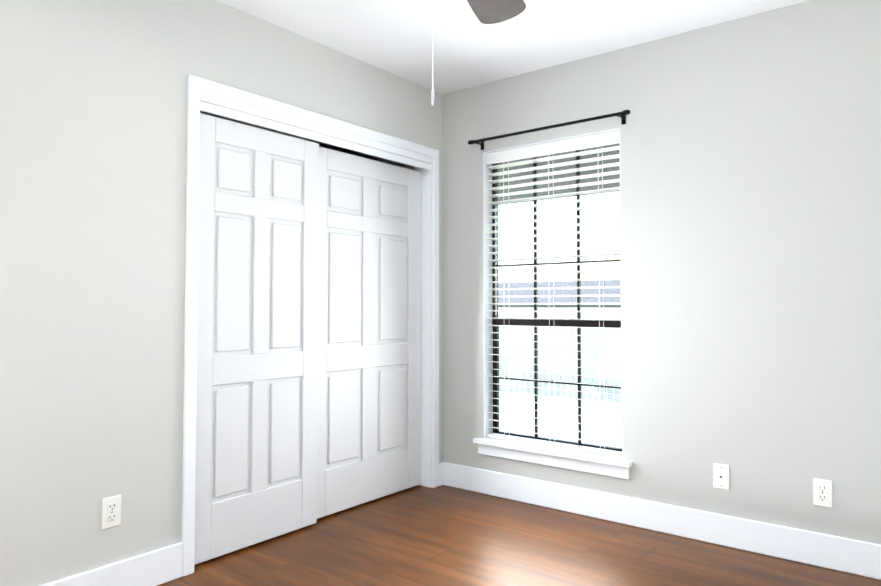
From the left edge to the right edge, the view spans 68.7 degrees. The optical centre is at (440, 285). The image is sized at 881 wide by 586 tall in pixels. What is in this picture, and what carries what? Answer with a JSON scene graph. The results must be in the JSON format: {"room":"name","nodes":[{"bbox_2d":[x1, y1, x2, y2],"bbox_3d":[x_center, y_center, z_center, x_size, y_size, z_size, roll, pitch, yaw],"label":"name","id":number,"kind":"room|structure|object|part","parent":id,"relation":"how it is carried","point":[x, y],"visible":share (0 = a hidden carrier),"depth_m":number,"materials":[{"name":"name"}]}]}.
{"room":"empty bedroom","nodes":[
{"label":"empty bedroom","id":0,"kind":"room"},
{"bbox_2d":[0,0,432,585],"bbox_3d":[-1.330,-0.037,2.448,0.140,2.440,3.967,-1,-2,38],"label":"wall","id":1,"kind":"structure","parent":0,"point":[93,123],"depth_m":2.42,"materials":[{"name":"beige paint"}]},
{"bbox_2d":[39,542,181,585],"bbox_3d":[-1.776,1.090,1.719,0.015,0.140,2.327,-1,-2,38],"label":"baseboard","id":2,"kind":"structure","parent":1,"relation":"attached to","point":[160,566],"depth_m":2.48,"materials":[{"name":"white paint"}]},
{"bbox_2d":[102,495,120,529],"bbox_3d":[-1.234,0.851,2.420,0.009,0.114,0.070,-1,-2,38],"label":"electrical outlet","id":3,"kind":"object","parent":1,"relation":"attached to","point":[111,511],"visible":1,"depth_m":2.42,"materials":[{"name":"white plastic"}]},
{"bbox_2d":[182,87,199,576],"bbox_3d":[-1.039,0.180,2.683,0.018,2.020,0.053,-1,-2,38],"label":"trim","id":4,"kind":"structure","parent":1,"relation":"attached to","point":[190,334],"depth_m":2.67,"materials":[{"name":"white paint"}]},
{"bbox_2d":[194,113,318,564],"bbox_3d":[-0.848,0.226,3.014,0.034,1.926,0.690,-1,-2,38],"label":"closet door","id":5,"kind":"structure","parent":1,"relation":"in","point":[256,407],"depth_m":2.98,"materials":[{"name":"white paint"}]},
{"bbox_2d":[187,74,438,158],"bbox_3d":[-0.534,-0.835,3.357,0.018,0.053,1.685,-1,-2,38],"label":"trim","id":6,"kind":"structure","parent":1,"relation":"attached to","point":[219,89],"depth_m":3.15,"materials":[{"name":"white paint"}]},
{"bbox_2d":[200,91,431,169],"bbox_3d":[-0.546,-0.769,3.365,0.027,0.078,1.571,-1,-2,38],"label":"fascia","id":7,"kind":"object","parent":1,"relation":"attached to","point":[230,108],"visible":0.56,"depth_m":3.19,"materials":[{"name":"white paint"}]},
{"bbox_2d":[317,146,420,518],"bbox_3d":[-0.409,0.246,3.644,0.034,1.926,0.903,-1,-2,38],"label":"closet door","id":8,"kind":"structure","parent":1,"relation":"in","point":[369,350],"depth_m":3.61,"materials":[{"name":"white paint"}]},
{"bbox_2d":[432,157,438,487],"bbox_3d":[-0.030,0.221,3.965,0.018,2.020,0.053,-1,-2,38],"label":"trim","id":9,"kind":"structure","parent":1,"relation":"attached to","point":[435,322],"depth_m":3.95,"materials":[{"name":"white paint"}]},
{"bbox_2d":[200,111,337,150],"bbox_3d":[-1.229,0.008,3.877,0.050,2.440,1.715,-1,-2,38],"label":"wall","id":10,"kind":"structure","parent":0,"point":[328,146],"depth_m":4.12,"materials":[{"name":"beige paint"}]},
{"bbox_2d":[338,92,441,461],"bbox_3d":[-0.352,0.021,4.263,0.850,2.440,0.097,-1,-2,38],"label":"wall","id":11,"kind":"structure","parent":0,"point":[437,125],"depth_m":4.03,"materials":[{"name":"beige paint"}]},
{"bbox_2d":[414,164,431,487],"bbox_3d":[-0.107,0.224,3.994,0.140,2.016,0.012,-1,-2,38],"label":"door frame","id":12,"kind":"structure","parent":11,"relation":"attached to","point":[426,328],"depth_m":3.97,"materials":[{"name":"white paint"}]},
{"bbox_2d":[439,462,442,485],"bbox_3d":[0.002,1.162,3.977,0.015,0.140,0.052,-1,-2,38],"label":"baseboard","id":13,"kind":"structure","parent":11,"relation":"attached to","point":[440,473],"depth_m":3.97,"materials":[{"name":"white paint"}]},
{"bbox_2d":[217,0,807,94],"bbox_3d":[-0.327,-1.330,1.762,4.136,0.100,4.344,-1,-2,38],"label":"ceiling","id":14,"kind":"structure","parent":0,"point":[394,37],"depth_m":3.12,"materials":[{"name":"white paint"}]},
{"bbox_2d":[410,0,525,105],"bbox_3d":[-0.052,-0.865,1.599,1.198,0.840,1.237,-1,-2,38],"label":"fan","id":15,"kind":"object","parent":14,"relation":"hanging from","point":[491,11],"visible":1,"depth_m":2.03,"materials":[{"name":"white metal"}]},
{"bbox_3d":[-0.019,-0.793,1.682,0.128,0.196,0.133,-1,-2,38],"label":"lamp shade","id":16,"kind":"part","parent":15,"relation":"part of","materials":[{"name":"white"}]},
{"bbox_3d":[-0.006,-0.665,1.595,0.036,0.440,0.018,-1,-2,38],"label":"chain","id":17,"kind":"part","parent":15,"relation":"part of","materials":[{"name":"silver metal"}]},
{"label":"blade","id":18,"kind":"part","parent":15,"relation":"part of","materials":[{"name":"grey wood"}]},
{"bbox_2d":[158,485,880,585],"bbox_3d":[-0.327,1.208,1.680,4.136,0.100,4.344,-1,-2,38],"label":"floor","id":19,"kind":"structure","parent":0,"point":[441,535],"depth_m":2.85,"materials":[{"name":"laminate"}]},
{"bbox_2d":[498,280,620,307],"bbox_3d":[6.346,0.387,31.502,21.000,1.370,8.000,-1,-2,38],"label":"house roof","id":20,"kind":"structure","parent":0,"point":[559,292],"depth_m":29.28,"materials":[{"name":"grey"}]},
{"bbox_2d":[442,0,880,543],"bbox_3d":[1.272,-0.015,3.137,3.376,2.440,0.140,-1,-2,38],"label":"wall","id":21,"kind":"structure","parent":0,"point":[750,154],"depth_m":2.99,"materials":[{"name":"beige paint"}]},
{"bbox_2d":[468,110,629,149],"bbox_3d":[0.576,-0.849,3.573,1.004,0.053,0.078,-1,-2,38],"label":"curtain rod","id":22,"kind":"object","parent":21,"relation":"attached to","point":[622,114],"visible":1,"depth_m":3.49,"materials":[{"name":"black metal"}]},
{"bbox_2d":[473,437,631,467],"bbox_3d":[0.608,0.911,3.569,0.958,0.030,0.135,-1,-2,38],"label":"window sill","id":23,"kind":"structure","parent":21,"relation":"on","point":[568,453],"depth_m":3.49,"materials":[{"name":"white paint"}]},
{"bbox_2d":[478,128,629,478],"bbox_3d":[0.631,0.093,3.625,0.928,1.798,0.151,-1,-2,38],"label":"window","id":24,"kind":"structure","parent":21,"relation":"in","point":[571,323],"depth_m":3.73,"materials":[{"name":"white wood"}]},
{"bbox_3d":[0.622,-0.804,3.642,0.858,0.004,0.090,-1,-2,38],"label":"window jamb","id":25,"kind":"part","parent":24,"relation":"part of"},
{"bbox_2d":[485,130,621,456],"bbox_3d":[0.620,0.047,3.612,0.842,1.694,0.067,-1,-2,38],"label":"window blind","id":26,"kind":"object","parent":24,"relation":"attached to","point":[578,143],"visible":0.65,"depth_m":3.59,"materials":[{"name":"white plastic"}]},
{"bbox_2d":[443,462,880,579],"bbox_3d":[1.224,1.132,3.039,3.096,0.140,0.015,-1,-2,38],"label":"baseboard","id":27,"kind":"structure","parent":21,"relation":"attached to","point":[851,556],"depth_m":3.08,"materials":[{"name":"white paint"}]},
{"bbox_2d":[713,463,729,489],"bbox_3d":[1.300,0.886,2.987,0.070,0.114,0.016,-1,-2,38],"label":"wall jack","id":28,"kind":"object","parent":21,"relation":"attached to","point":[720,476],"visible":1,"depth_m":2.99,"materials":[{"name":"white plastic"}]},
{"bbox_2d":[813,478,832,507],"bbox_3d":[1.622,0.881,2.737,0.070,0.114,0.009,-1,-2,38],"label":"electrical outlet","id":29,"kind":"object","parent":21,"relation":"attached to","point":[822,492],"visible":1,"depth_m":2.73,"materials":[{"name":"white plastic"}]},
{"label":"outside","id":30,"kind":"structure","parent":0,"visible":0},
{"bbox_2d":[498,144,619,204],"bbox_3d":[1.425,-0.910,4.248,8.400,0.200,1.750,-1,-2,38],"label":"patio cover","id":31,"kind":"object","parent":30,"point":[584,188],"depth_m":4.68,"materials":[{"name":"grey"}]},
{"bbox_2d":[499,368,621,447],"bbox_3d":[19.600,5.221,36.876,80.000,5.162,75.796,-1,-2,38],"label":"ground","id":32,"kind":"structure","parent":30,"point":[586,420],"depth_m":10.04,"materials":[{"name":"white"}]},
{"bbox_2d":[498,307,620,375],"bbox_3d":[6.331,2.670,31.409,20.000,3.440,7.050,-1,-2,38],"label":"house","id":33,"kind":"structure","parent":32,"relation":"on","point":[560,309],"depth_m":28.04,"materials":[{"name":"white"}]},
{"bbox_2d":[498,314,621,401],"bbox_3d":[2.776,1.540,13.978,24.000,1.810,0.110,-1,-2,38],"label":"fence","id":34,"kind":"object","parent":32,"relation":"on","point":[567,354],"depth_m":13.98,"materials":[{"name":"white"}]}
]}

